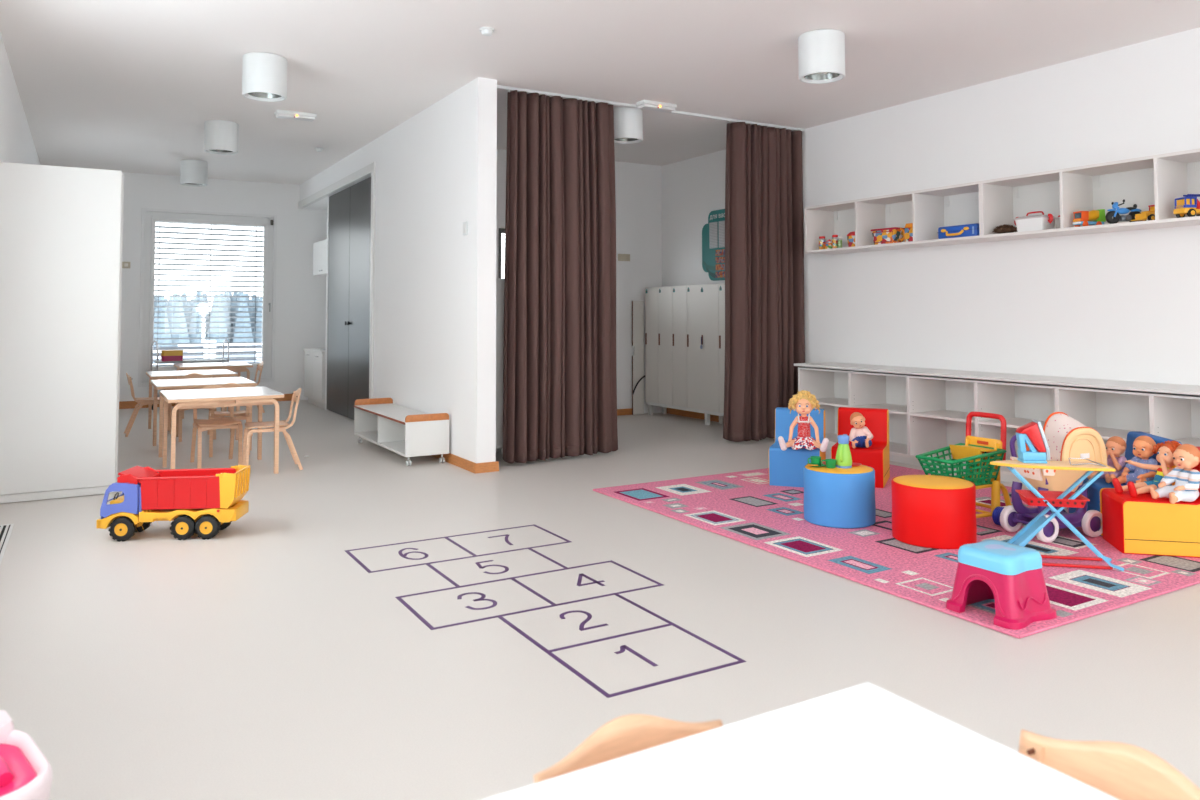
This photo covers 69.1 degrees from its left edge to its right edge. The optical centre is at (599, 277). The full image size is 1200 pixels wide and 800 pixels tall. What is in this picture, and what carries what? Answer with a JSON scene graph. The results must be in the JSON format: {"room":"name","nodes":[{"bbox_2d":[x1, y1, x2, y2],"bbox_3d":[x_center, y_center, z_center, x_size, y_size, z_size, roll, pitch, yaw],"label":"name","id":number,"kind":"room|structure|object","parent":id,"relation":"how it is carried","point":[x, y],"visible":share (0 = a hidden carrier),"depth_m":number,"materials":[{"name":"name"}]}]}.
{"room":"children's room","nodes":[
{"label":"children's room","id":0,"kind":"room"},
{"bbox_2d":[0,32,39,164],"bbox_3d":[-2.680,-0.156,3.392,0.200,2.897,16.150,1,-3,-31],"label":"wall","id":1,"kind":"structure","parent":0,"point":[17,145],"depth_m":6.32,"materials":[{"name":"white paint"}]},
{"bbox_2d":[119,172,326,401],"bbox_3d":[-5.034,0.171,11.255,3.740,2.897,0.200,1,-3,-31],"label":"wall","id":2,"kind":"structure","parent":0,"point":[300,295],"depth_m":11.55,"materials":[{"name":"white paint"}]},
{"bbox_2d":[138,208,276,386],"bbox_3d":[-5.012,0.252,11.195,1.600,2.210,0.140,1,-3,-31],"label":"window","id":3,"kind":"structure","parent":2,"relation":"in","point":[149,216],"depth_m":11.17,"materials":[{"name":"white"}]},
{"bbox_2d":[153,222,263,366],"bbox_3d":[-5.113,0.184,11.369,1.460,2.000,0.071,1,-3,-31],"label":"blind","id":4,"kind":"object","parent":3,"relation":"attached to","point":[159,237],"visible":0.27,"depth_m":11.37,"materials":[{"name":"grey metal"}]},
{"bbox_2d":[119,394,299,408],"bbox_3d":[-5.305,1.562,10.911,2.980,0.090,0.018,1,-3,-31],"label":"baseboard","id":5,"kind":"structure","parent":2,"relation":"attached to","point":[287,397],"depth_m":10.69,"materials":[{"name":"orange wood"}]},
{"bbox_2d":[303,176,370,409],"bbox_3d":[-2.831,0.252,10.409,0.700,2.660,3.490,1,-3,-31],"label":"wall","id":6,"kind":"structure","parent":0,"point":[323,204],"depth_m":10.52,"materials":[{"name":"white paint"}]},
{"bbox_2d":[313,239,326,275],"bbox_3d":[-3.285,-0.254,11.158,0.582,0.425,0.965,1,-3,-31],"label":"upper cabinet","id":7,"kind":"object","parent":6,"relation":"attached to","point":[319,248],"visible":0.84,"depth_m":11.11,"materials":[{"name":"white laminate"}]},
{"bbox_2d":[300,77,496,462],"bbox_3d":[-2.410,0.078,9.081,0.150,2.897,6.215,1,-3,-31],"label":"wall","id":8,"kind":"structure","parent":0,"point":[435,290],"depth_m":7.04,"materials":[{"name":"white paint"}]},
{"bbox_2d":[298,162,375,398],"bbox_3d":[-3.135,0.240,10.177,0.060,2.665,3.580,1,-3,-31],"label":"trim","id":9,"kind":"structure","parent":8,"relation":"attached to","point":[369,170],"depth_m":8.69,"materials":[{"name":"white laminate"}]},
{"bbox_2d":[431,453,498,473],"bbox_3d":[-1.494,1.426,7.474,0.190,0.070,2.654,1,-3,-31],"label":"baseboard","id":10,"kind":"structure","parent":8,"relation":"attached to","point":[463,463],"depth_m":6.38,"materials":[{"name":"orange wood"}]},
{"bbox_2d":[496,149,661,413],"bbox_3d":[-0.688,0.093,9.478,3.220,2.897,0.120,1,-3,-31],"label":"wall","id":11,"kind":"structure","parent":0,"point":[638,187],"depth_m":10.04,"materials":[{"name":"white paint"}]},
{"bbox_2d":[498,228,504,277],"bbox_3d":[-0.539,-0.045,9.566,1.300,0.940,0.050,1,-3,-31],"label":"window","id":12,"kind":"structure","parent":11,"relation":"in","point":[501,230],"depth_m":9.24,"materials":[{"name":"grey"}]},
{"bbox_2d":[617,408,631,415],"bbox_3d":[-0.789,1.500,9.279,2.880,0.070,0.018,1,-3,-31],"label":"baseboard","id":13,"kind":"structure","parent":11,"relation":"attached to","point":[619,411],"depth_m":9.90,"materials":[{"name":"orange wood"}]},
{"bbox_2d":[632,301,643,414],"bbox_3d":[0.433,0.908,9.956,0.150,1.296,0.018,1,-3,-31],"label":"door","id":14,"kind":"structure","parent":11,"relation":"in","point":[637,306],"depth_m":9.95,"materials":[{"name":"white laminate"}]},
{"bbox_2d":[0,400,1199,799],"bbox_3d":[0.130,1.481,4.982,6.720,0.250,16.150,1,-3,-31],"label":"floor","id":15,"kind":"structure","parent":0,"point":[257,659],"depth_m":3.12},
{"bbox_2d":[0,523,13,564],"bbox_3d":[-2.077,1.261,2.672,0.185,0.004,4.800,1,-3,-31],"label":"floor vent","id":16,"kind":"object","parent":15,"relation":"in","point":[5,529],"visible":1,"depth_m":4.50,"materials":[{"name":"white metal"}]},
{"bbox_2d":[0,710,52,799],"bbox_3d":[-1.133,1.028,1.525,0.254,0.371,0.366,2,-3,-45],"label":"toy","id":17,"kind":"object","parent":15,"relation":"on","point":[25,772],"visible":1,"depth_m":1.55,"materials":[{"name":"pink plastic"}]},
{"bbox_2d":[0,162,123,502],"bbox_3d":[-3.574,0.349,5.771,0.685,2.085,0.710,1,-3,-31],"label":"tall cabinet","id":18,"kind":"object","parent":15,"relation":"on","point":[61,228],"visible":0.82,"depth_m":5.46,"materials":[{"name":"white laminate"}]},
{"bbox_2d":[124,373,171,436],"bbox_3d":[-4.359,1.208,8.415,0.401,0.596,0.312,1,-3,-31],"label":"chair","id":19,"kind":"object","parent":15,"relation":"on","point":[141,401],"visible":0.86,"depth_m":8.36,"materials":[{"name":"brown wood"}]},
{"bbox_2d":[96,465,250,541],"bbox_3d":[-2.213,1.169,4.552,0.690,0.345,0.244,0,-2,-5],"label":"dump truck","id":20,"kind":"object","parent":15,"relation":"on","point":[201,502],"visible":1,"depth_m":4.45,"materials":[{"name":"multicoloured"}]},
{"bbox_2d":[151,339,228,409],"bbox_3d":[-5.026,1.177,10.695,0.875,0.840,0.320,1,-3,-31],"label":"trolley","id":21,"kind":"object","parent":15,"relation":"on","point":[157,362],"visible":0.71,"depth_m":10.54,"materials":[{"name":"silver metal"}]},
{"bbox_2d":[161,355,183,360],"bbox_3d":[-5.205,0.976,10.598,0.244,0.064,0.194,1,-3,-31],"label":"food box","id":22,"kind":"object","parent":21,"relation":"on","point":[163,358],"visible":0.8,"depth_m":10.52,"materials":[{"name":"pink cardboard"}]},
{"bbox_2d":[161,350,183,355],"bbox_3d":[-5.205,0.911,10.601,0.244,0.064,0.194,1,-3,-31],"label":"food box","id":23,"kind":"object","parent":22,"relation":"on","point":[163,352],"visible":1,"depth_m":10.52,"materials":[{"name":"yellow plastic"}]},
{"bbox_2d":[155,359,226,363],"bbox_3d":[-5.020,1.025,10.705,0.780,0.025,0.320,1,-3,-31],"label":"shelf","id":24,"kind":"object","parent":21,"relation":"attached to","point":[201,360],"depth_m":10.60,"materials":[{"name":"grey"}]},
{"bbox_2d":[146,369,237,431],"bbox_3d":[-4.067,1.226,8.656,0.759,0.572,0.794,1,-3,-31],"label":"table","id":25,"kind":"object","parent":15,"relation":"on","point":[215,373],"visible":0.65,"depth_m":8.65,"materials":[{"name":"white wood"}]},
{"bbox_2d":[176,373,215,441],"bbox_3d":[-3.768,1.196,8.120,0.312,0.596,0.401,1,-3,-31],"label":"chair","id":26,"kind":"object","parent":15,"relation":"on","point":[192,375],"visible":0.21,"depth_m":8.14,"materials":[{"name":"brown wood"}]},
{"bbox_2d":[150,377,256,456],"bbox_3d":[-3.437,1.179,7.520,0.759,0.572,0.794,1,-3,-31],"label":"table","id":27,"kind":"object","parent":15,"relation":"on","point":[195,383],"visible":0.68,"depth_m":7.38,"materials":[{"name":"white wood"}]},
{"bbox_2d":[173,362,252,418],"bbox_3d":[-4.494,1.286,10.098,0.759,0.572,0.794,1,-3,-31],"label":"table","id":28,"kind":"object","parent":15,"relation":"on","point":[239,367],"visible":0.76,"depth_m":9.91,"materials":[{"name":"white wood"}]},
{"bbox_2d":[190,385,242,468],"bbox_3d":[-2.958,1.137,6.717,0.312,0.596,0.401,1,-3,-33],"label":"chair","id":29,"kind":"object","parent":15,"relation":"on","point":[201,425],"visible":0.64,"depth_m":6.64,"materials":[{"name":"brown wood"}]},
{"bbox_2d":[159,386,283,473],"bbox_3d":[-2.814,1.134,6.449,0.759,0.572,0.794,1,-3,-31],"label":"table","id":30,"kind":"object","parent":15,"relation":"on","point":[238,396],"visible":0.98,"depth_m":6.29,"materials":[{"name":"white laminate"}]},
{"bbox_2d":[209,383,250,456],"bbox_3d":[-3.083,1.159,7.259,0.312,0.596,0.401,1,-3,-24],"label":"chair","id":31,"kind":"object","parent":15,"relation":"on","point":[243,414],"visible":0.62,"depth_m":7.16,"materials":[{"name":"brown wood"}]},
{"bbox_2d":[224,361,264,412],"bbox_3d":[-4.162,1.282,10.213,0.401,0.596,0.312,1,-3,-31],"label":"chair","id":32,"kind":"object","parent":15,"relation":"on","point":[260,365],"visible":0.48,"depth_m":10.22,"materials":[{"name":"brown wood"}]},
{"bbox_2d":[242,388,302,469],"bbox_3d":[-2.442,1.127,6.503,0.401,0.596,0.312,1,-3,-26],"label":"chair","id":33,"kind":"object","parent":15,"relation":"on","point":[296,394],"visible":0.91,"depth_m":6.44,"materials":[{"name":"brown wood"}]},
{"bbox_2d":[304,351,324,408],"bbox_3d":[-3.354,1.274,11.085,0.634,0.675,1.020,1,-3,-31],"label":"base cabinet","id":34,"kind":"object","parent":15,"relation":"on","point":[314,363],"visible":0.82,"depth_m":10.85,"materials":[{"name":"white laminate"}]},
{"bbox_2d":[303,348,325,352],"bbox_3d":[-3.352,0.840,11.111,0.622,0.193,1.030,1,-3,-31],"label":"countertop","id":35,"kind":"structure","parent":34,"relation":"on","point":[317,350],"depth_m":11.06,"materials":[{"name":"white laminate"}]},
{"bbox_2d":[327,177,370,419],"bbox_3d":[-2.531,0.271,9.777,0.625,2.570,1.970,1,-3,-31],"label":"door","id":36,"kind":"structure","parent":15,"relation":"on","point":[348,329],"depth_m":9.63,"materials":[{"name":"grey metal"}]},
{"bbox_2d":[354,398,448,465],"bbox_3d":[-1.685,1.258,7.261,0.352,0.386,1.460,1,-3,-31],"label":"storage bench","id":37,"kind":"object","parent":15,"relation":"on","point":[404,431],"visible":1,"depth_m":7.07,"materials":[{"name":"white laminate"}]},
{"bbox_2d":[496,278,503,451],"bbox_3d":[-0.691,0.732,7.162,0.790,1.430,0.518,1,-3,-31],"label":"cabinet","id":38,"kind":"object","parent":15,"relation":"on","point":[499,281],"visible":0.19,"depth_m":6.81,"materials":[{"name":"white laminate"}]},
{"bbox_2d":[345,524,746,697],"bbox_3d":[-0.280,1.300,3.618,1.030,0.001,2.047,1,-3,-31],"label":"grid","id":39,"kind":"object","parent":15,"relation":"on","point":[589,616],"visible":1,"depth_m":3.45,"materials":[{"name":"purple"}]},
{"bbox_2d":[533,714,722,783],"bbox_3d":[0.133,0.911,1.078,0.312,0.575,0.401,1,-3,-31],"label":"chair","id":40,"kind":"object","parent":15,"relation":"on","point":[624,735],"visible":0.27,"depth_m":1.24,"materials":[{"name":"brown wood"}]},
{"bbox_2d":[645,284,724,424],"bbox_3d":[1.123,0.804,9.235,0.299,1.452,1.892,1,-3,-31],"label":"lockers","id":41,"kind":"object","parent":15,"relation":"on","point":[679,374],"visible":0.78,"depth_m":9.29,"materials":[{"name":"white metal"}]},
{"bbox_2d":[482,682,1117,799],"bbox_3d":[0.159,0.890,0.625,1.204,0.572,1.004,1,-3,-31],"label":"table","id":42,"kind":"object","parent":15,"relation":"on","point":[864,741],"visible":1,"depth_m":1.11,"materials":[{"name":"white laminate"}]},
{"bbox_2d":[593,464,1199,638],"bbox_3d":[1.746,1.348,4.977,2.397,0.012,3.012,1,-3,-31],"label":"rug","id":43,"kind":"object","parent":15,"relation":"on","point":[742,506],"visible":0.59,"depth_m":4.22,"materials":[{"name":"pink carpet"}]},
{"bbox_2d":[769,407,825,486],"bbox_3d":[1.347,1.145,5.934,0.336,0.476,0.410,-1,-3,19],"label":"chair","id":44,"kind":"object","parent":43,"relation":"on","point":[786,467],"visible":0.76,"depth_m":5.78,"materials":[{"name":"blue fabric"}]},
{"bbox_2d":[778,390,828,451],"bbox_3d":[1.340,0.934,5.733,0.317,0.379,0.311,-1,-2,15],"label":"doll","id":45,"kind":"object","parent":44,"relation":"on","point":[804,401],"visible":1,"depth_m":5.73,"materials":[{"name":"brown"}]},
{"bbox_2d":[803,465,875,528],"bbox_3d":[1.319,1.190,4.807,0.383,0.293,0.383,1,-3,-31],"label":"stool","id":46,"kind":"object","parent":43,"relation":"on","point":[835,497],"visible":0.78,"depth_m":4.65,"materials":[{"name":"blue plastic"}]},
{"bbox_2d":[807,463,824,466],"bbox_3d":[1.199,1.037,4.840,0.100,0.017,0.103,0,-2,9],"label":"saucer","id":47,"kind":"object","parent":46,"relation":"on","point":[808,464],"visible":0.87,"depth_m":4.80,"materials":[{"name":"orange plastic"}]},
{"bbox_2d":[808,456,820,464],"bbox_3d":[1.193,1.017,4.845,0.075,0.044,0.060,-1,-2,13],"label":"cup","id":48,"kind":"object","parent":47,"relation":"on","point":[815,460],"visible":1,"depth_m":4.82,"materials":[{"name":"green plastic"}]},
{"bbox_2d":[821,459,835,467],"bbox_3d":[1.264,1.022,4.796,0.060,0.044,0.075,2,-3,-37],"label":"cup","id":49,"kind":"object","parent":46,"relation":"on","point":[830,463],"visible":1,"depth_m":4.77,"materials":[{"name":"green plastic"}]},
{"bbox_2d":[836,434,851,467],"bbox_3d":[1.345,0.956,4.804,0.090,0.176,0.099,0,-2,-8],"label":"bottle","id":50,"kind":"object","parent":46,"relation":"on","point":[843,455],"visible":1,"depth_m":4.78,"materials":[{"name":"green plastic"}]},
{"bbox_2d":[831,407,889,487],"bbox_3d":[1.780,1.145,5.948,0.336,0.476,0.410,-1,-3,24],"label":"chair","id":51,"kind":"object","parent":43,"relation":"on","point":[876,456],"visible":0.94,"depth_m":5.98,"materials":[{"name":"red plastic"}]},
{"bbox_2d":[849,412,872,447],"bbox_3d":[1.726,1.011,5.765,0.156,0.234,0.176,-1,-2,14],"label":"baby doll","id":52,"kind":"object","parent":51,"relation":"on","point":[859,437],"visible":1,"depth_m":5.77,"materials":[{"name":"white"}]},
{"bbox_2d":[891,475,976,548],"bbox_3d":[1.687,1.173,4.409,0.401,0.293,0.401,1,-3,-31],"label":"stool","id":53,"kind":"object","parent":43,"relation":"on","point":[929,511],"visible":0.97,"depth_m":4.25,"materials":[{"name":"red plastic"}]},
{"bbox_2d":[915,411,1011,524],"bbox_3d":[2.000,1.047,4.814,0.473,0.577,0.422,1,-3,-31],"label":"shopping cart","id":54,"kind":"object","parent":43,"relation":"on","point":[977,452],"visible":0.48,"depth_m":4.79,"materials":[{"name":"green plastic"}]},
{"bbox_2d":[915,443,1005,485],"bbox_3d":[1.980,1.040,4.805,0.414,0.194,0.303,1,-3,-31],"label":"basket","id":55,"kind":"object","parent":54,"relation":"on","point":[977,457],"depth_m":4.78,"materials":[{"name":"green plastic"}]},
{"bbox_2d":[946,539,1056,629],"bbox_3d":[1.531,1.155,3.336,0.296,0.241,0.304,1,-3,-32],"label":"step stool","id":56,"kind":"object","parent":43,"relation":"on","point":[1009,574],"visible":1,"depth_m":3.26,"materials":[{"name":"pink plastic"}]},
{"bbox_2d":[984,544,1015,550],"bbox_3d":[1.532,1.035,3.339,0.090,0.001,0.105,1,-3,-32],"label":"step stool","id":57,"kind":"object","parent":56,"relation":"on","point":[991,547],"depth_m":3.34,"materials":[{"name":"blue plastic"}]},
{"bbox_2d":[1000,412,1106,542],"bbox_3d":[2.376,1.019,4.521,0.541,0.608,0.264,1,-3,-20],"label":"stroller","id":58,"kind":"object","parent":43,"relation":"on","point":[1066,437],"visible":0.74,"depth_m":4.45,"materials":[{"name":"white"}]},
{"bbox_2d":[1014,457,1094,491],"bbox_3d":[2.354,1.018,4.515,0.410,0.160,0.235,1,-3,-20],"label":"tub","id":59,"kind":"object","parent":58,"relation":"in","point":[1040,479],"depth_m":4.42,"materials":[{"name":"brown"}]},
{"bbox_2d":[1062,428,1106,464],"bbox_3d":[2.468,0.865,4.441,0.303,0.200,0.022,1,-3,-20],"label":"hood","id":60,"kind":"object","parent":58,"relation":"attached to","point":[1087,443],"depth_m":4.44,"materials":[{"name":"brown"}]},
{"bbox_2d":[990,458,1123,570],"bbox_3d":[2.072,1.066,3.996,0.534,0.470,0.184,-1,-2,12],"label":"ironing board","id":61,"kind":"object","parent":43,"relation":"on","point":[1032,497],"visible":0.88,"depth_m":3.96,"materials":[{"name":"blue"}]},
{"bbox_2d":[1015,420,1049,462],"bbox_3d":[2.005,0.758,4.045,0.132,0.192,0.079,0,-2,6],"label":"iron","id":62,"kind":"object","parent":61,"relation":"on","point":[1032,444],"visible":1,"depth_m":4.01,"materials":[{"name":"blue plastic"}]},
{"bbox_2d":[1015,490,1089,507],"bbox_3d":[2.072,1.014,3.998,0.270,0.039,0.184,-1,-2,12],"label":"tray","id":63,"kind":"object","parent":61,"relation":"on","point":[1060,499],"depth_m":3.94,"materials":[{"name":"red plastic"}]},
{"bbox_2d":[1068,431,1181,535],"bbox_3d":[2.777,1.083,4.624,0.410,0.488,0.386,0,-2,6],"label":"chair","id":64,"kind":"object","parent":43,"relation":"on","point":[1094,490],"visible":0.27,"depth_m":4.55,"materials":[{"name":"blue plastic"}]},
{"bbox_2d":[1087,436,1126,482],"bbox_3d":[2.699,0.961,4.617,0.206,0.237,0.138,1,-3,-23],"label":"baby doll","id":65,"kind":"object","parent":64,"relation":"on","point":[1115,445],"visible":0.67,"depth_m":4.60,"materials":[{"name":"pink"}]},
{"bbox_2d":[1111,435,1157,483],"bbox_3d":[2.745,0.941,4.448,0.237,0.263,0.166,1,-3,-27],"label":"baby doll","id":66,"kind":"object","parent":64,"relation":"on","point":[1143,445],"visible":0.62,"depth_m":4.45,"materials":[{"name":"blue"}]},
{"bbox_2d":[1101,446,1199,557],"bbox_3d":[2.742,1.073,4.230,0.470,0.476,0.301,-1,-2,13],"label":"chair","id":67,"kind":"object","parent":43,"relation":"on","point":[1142,524],"visible":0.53,"depth_m":4.11,"materials":[{"name":"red plastic"}]},
{"bbox_2d":[1112,440,1181,496],"bbox_3d":[2.720,0.937,4.315,0.364,0.262,0.210,0,-2,-4],"label":"doll","id":68,"kind":"object","parent":67,"relation":"on","point":[1165,451],"visible":0.63,"depth_m":4.29,"materials":[{"name":"brown plastic"}]},
{"bbox_2d":[1149,444,1199,503],"bbox_3d":[2.736,0.924,4.126,0.234,0.269,0.180,1,-2,-16],"label":"baby doll","id":69,"kind":"object","parent":67,"relation":"on","point":[1186,457],"visible":1,"depth_m":4.11,"materials":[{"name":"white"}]},
{"bbox_2d":[794,362,1199,484],"bbox_3d":[3.114,1.026,5.714,0.451,0.710,4.785,1,-3,-31],"label":"shelf unit","id":70,"kind":"object","parent":15,"relation":"on","point":[929,408],"visible":0.51,"depth_m":6.27,"materials":[{"name":"white laminate"}]},
{"bbox_2d":[1018,729,1199,799],"bbox_3d":[0.555,0.910,1.051,0.401,0.575,0.312,1,-3,-31],"label":"chair","id":71,"kind":"object","parent":15,"relation":"on","point":[1122,771],"visible":0.69,"depth_m":1.18,"materials":[{"name":"brown wood"}]},
{"bbox_2d":[0,0,1199,184],"bbox_3d":[0.126,-1.638,5.111,6.720,0.200,16.150,1,-3,-31],"label":"ceiling","id":72,"kind":"structure","parent":0,"point":[130,86],"depth_m":6.00,"materials":[{"name":"white paint"}]},
{"bbox_2d":[180,159,207,186],"bbox_3d":[-4.643,-1.198,9.966,0.286,0.267,0.286,1,-3,-31],"label":"ceiling lamp","id":73,"kind":"object","parent":72,"relation":"attached to","point":[192,172],"visible":1,"depth_m":9.85,"materials":[{"name":"white metal"}]},
{"bbox_2d":[204,120,238,154],"bbox_3d":[-3.459,-1.282,7.960,0.286,0.267,0.286,1,-3,-31],"label":"ceiling lamp","id":74,"kind":"object","parent":72,"relation":"attached to","point":[220,136],"visible":1,"depth_m":7.85,"materials":[{"name":"white metal"}]},
{"bbox_2d":[242,52,286,101],"bbox_3d":[-2.285,-1.366,5.941,0.286,0.267,0.286,1,-3,-31],"label":"ceiling lamp","id":75,"kind":"object","parent":72,"relation":"attached to","point":[264,75],"visible":1,"depth_m":5.83,"materials":[{"name":"white metal"}]},
{"bbox_2d":[274,109,316,121],"bbox_3d":[-2.640,-1.406,7.561,0.330,0.054,0.125,1,-3,-31],"label":"emergency light","id":76,"kind":"object","parent":72,"relation":"attached to","point":[285,114],"visible":1,"depth_m":7.52,"materials":[{"name":"white plastic"}]},
{"bbox_2d":[276,113,314,121],"bbox_3d":[-2.642,-1.394,7.562,0.310,0.024,0.104,1,-3,-31],"label":"diffuser","id":77,"kind":"object","parent":76,"relation":"attached to","point":[294,116],"depth_m":7.54,"materials":[{"name":"white plastic"}]},
{"bbox_2d":[480,27,493,35],"bbox_3d":[-0.694,-1.507,5.347,0.090,0.040,0.090,1,-3,-31],"label":"smoke detector","id":78,"kind":"object","parent":72,"relation":"attached to","point":[486,31],"visible":1,"depth_m":5.32,"materials":[{"name":"white plastic"}]},
{"bbox_2d":[613,106,642,143],"bbox_3d":[0.225,-1.306,7.461,0.286,0.267,0.286,1,-3,-31],"label":"ceiling lamp","id":79,"kind":"object","parent":72,"relation":"attached to","point":[628,121],"visible":0.89,"depth_m":7.34,"materials":[{"name":"white metal"}]},
{"bbox_2d":[497,85,803,131],"bbox_3d":[0.542,-1.428,7.445,3.215,0.028,0.040,1,-3,-31],"label":"rail","id":80,"kind":"object","parent":72,"relation":"attached to","point":[498,86],"visible":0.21,"depth_m":7.25,"materials":[{"name":"white metal"}]},
{"bbox_2d":[502,90,617,462],"bbox_3d":[-0.278,-0.014,6.934,1.055,2.854,0.245,2,-3,-36],"label":"curtain","id":81,"kind":"object","parent":80,"relation":"hanging from","point":[560,374],"visible":1,"depth_m":6.86,"materials":[{"name":"brown fabric"}]},
{"bbox_2d":[723,121,804,441],"bbox_3d":[1.510,0.026,7.959,0.917,2.854,0.200,1,-3,-32],"label":"curtain","id":82,"kind":"object","parent":80,"relation":"hanging from","point":[765,306],"visible":0.97,"depth_m":7.89,"materials":[{"name":"brown fabric"}]},
{"bbox_2d":[636,100,676,112],"bbox_3d":[0.471,-1.423,7.237,0.330,0.054,0.125,1,-3,-31],"label":"emergency light","id":83,"kind":"object","parent":72,"relation":"attached to","point":[644,104],"visible":1,"depth_m":7.20,"materials":[{"name":"white plastic"}]},
{"bbox_2d":[638,103,674,112],"bbox_3d":[0.469,-1.411,7.238,0.310,0.024,0.104,1,-3,-31],"label":"diffuser","id":84,"kind":"object","parent":83,"relation":"attached to","point":[661,107],"depth_m":7.20,"materials":[{"name":"white plastic"}]},
{"bbox_2d":[798,29,844,83],"bbox_3d":[1.394,-1.389,5.481,0.286,0.267,0.286,1,-3,-31],"label":"ceiling lamp","id":85,"kind":"object","parent":72,"relation":"attached to","point":[821,52],"visible":1,"depth_m":5.37,"materials":[{"name":"white metal"}]},
{"bbox_2d":[662,27,1199,385],"bbox_3d":[3.896,-0.094,5.075,0.200,2.897,12.370,1,-3,-31],"label":"wall","id":86,"kind":"structure","parent":0,"point":[1122,305],"depth_m":6.40,"materials":[{"name":"white paint"}]},
{"bbox_2d":[667,408,718,421],"bbox_3d":[3.788,1.317,4.987,0.018,0.070,12.030,1,-3,-31],"label":"baseboard","id":87,"kind":"structure","parent":86,"relation":"attached to","point":[691,414],"depth_m":9.68,"materials":[{"name":"orange wood"}]},
{"bbox_2d":[702,209,724,280],"bbox_3d":[1.327,-0.354,9.220,0.028,0.755,0.795,1,-3,-31],"label":"notice board","id":88,"kind":"object","parent":86,"relation":"attached to","point":[713,233],"visible":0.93,"depth_m":9.36,"materials":[{"name":"teal paper"}]},
{"bbox_2d":[804,148,1199,253],"bbox_3d":[3.014,-0.495,6.044,0.352,0.408,4.125,1,-3,-31],"label":"wall shelf","id":89,"kind":"object","parent":86,"relation":"attached to","point":[1158,180],"visible":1,"depth_m":6.21,"materials":[{"name":"white wood"}]},
{"bbox_2d":[847,231,854,246],"bbox_3d":[2.154,-0.325,7.391,0.114,0.140,0.114,1,-3,-31],"label":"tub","id":90,"kind":"object","parent":89,"relation":"on","point":[850,236],"visible":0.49,"depth_m":7.35,"materials":[{"name":"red plastic"}]},
{"bbox_2d":[871,227,904,244],"bbox_3d":[2.346,-0.334,7.037,0.136,0.130,0.288,1,-3,-33],"label":"toy box","id":91,"kind":"object","parent":89,"relation":"on","point":[893,234],"visible":0.91,"depth_m":6.99,"materials":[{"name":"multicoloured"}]},
{"bbox_2d":[905,223,912,241],"bbox_3d":[2.478,-0.352,6.842,0.120,0.150,0.115,1,-3,-31],"label":"toy box","id":92,"kind":"object","parent":89,"relation":"on","point":[909,226],"visible":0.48,"depth_m":6.82,"materials":[{"name":"orange cardboard"}]},
{"bbox_2d":[937,223,978,238],"bbox_3d":[2.682,-0.341,6.449,0.179,0.094,0.353,1,-3,-29],"label":"case","id":93,"kind":"object","parent":89,"relation":"on","point":[965,230],"visible":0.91,"depth_m":6.40,"materials":[{"name":"blue plastic"}]},
{"bbox_2d":[993,224,1016,233],"bbox_3d":[2.858,-0.344,6.141,0.138,0.071,0.184,1,-3,-31],"label":"hat","id":94,"kind":"object","parent":89,"relation":"on","point":[1004,228],"visible":0.98,"depth_m":6.10,"materials":[{"name":"brown"}]},
{"bbox_2d":[1014,211,1054,231],"bbox_3d":[2.987,-0.385,5.979,0.172,0.142,0.287,1,-3,-31],"label":"storage bin","id":95,"kind":"object","parent":89,"relation":"on","point":[1034,222],"visible":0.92,"depth_m":5.92,"materials":[{"name":"white plastic"}]},
{"bbox_2d":[1072,209,1105,226],"bbox_3d":[3.178,-0.386,5.661,0.193,0.118,0.090,0,-2,-11],"label":"toy truck","id":96,"kind":"object","parent":89,"relation":"on","point":[1084,218],"visible":0.88,"depth_m":5.64,"materials":[{"name":"orange"}]},
{"bbox_2d":[1105,199,1141,223],"bbox_3d":[3.271,-0.410,5.459,0.211,0.147,0.133,1,-3,-20],"label":"motorbike","id":97,"kind":"object","parent":89,"relation":"on","point":[1115,211],"visible":0.94,"depth_m":5.43,"materials":[{"name":"blue plastic"}]},
{"bbox_2d":[1131,205,1154,220],"bbox_3d":[3.373,-0.395,5.355,0.183,0.109,0.096,0,-2,-11],"label":"loader","id":98,"kind":"object","parent":89,"relation":"on","point":[1150,214],"visible":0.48,"depth_m":5.33,"materials":[{"name":"yellow plastic"}]},
{"bbox_2d":[1173,194,1199,217],"bbox_3d":[3.507,-0.419,5.106,0.250,0.138,0.110,0,-2,-6],"label":"toy truck","id":99,"kind":"object","parent":89,"relation":"on","point":[1188,204],"visible":0.98,"depth_m":5.07,"materials":[{"name":"yellow plastic"}]},
{"label":"outside","id":100,"kind":"structure","parent":0,"visible":0},
{"bbox_3d":[-57.192,9.211,96.693,300.000,1.120,200.000,1,-3,-31],"label":"ground","id":101,"kind":"structure","parent":100,"visible":0},
{"bbox_2d":[196,303,210,342],"bbox_3d":[-24.963,4.613,54.790,0.856,6.050,0.900,1,-3,-31],"label":"lamp post","id":102,"kind":"object","parent":101,"relation":"on","point":[202,304],"visible":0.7,"depth_m":54.74,"materials":[{"name":"white"}]},
{"bbox_2d":[153,340,261,362],"bbox_3d":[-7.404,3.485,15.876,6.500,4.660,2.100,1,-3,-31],"label":"terrace railing","id":103,"kind":"object","parent":101,"relation":"on","point":[205,341],"visible":0.09,"depth_m":16.44,"materials":[{"name":"grey metal"}]},
{"bbox_2d":[153,292,262,346],"bbox_3d":[-68.951,6.370,135.648,162.883,8.898,23.684,1,-3,-31],"label":"conifer forest","id":104,"kind":"object","parent":101,"relation":"on","point":[197,293],"visible":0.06,"depth_m":131.71,"materials":[{"name":"plant"}]},
{"bbox_2d":[178,343,261,361],"bbox_3d":[-14.155,5.246,43.713,12.200,3.850,6.400,1,-3,-31],"label":"building","id":105,"kind":"structure","parent":101,"relation":"on","point":[254,349],"depth_m":39.20,"materials":[{"name":"grey"}]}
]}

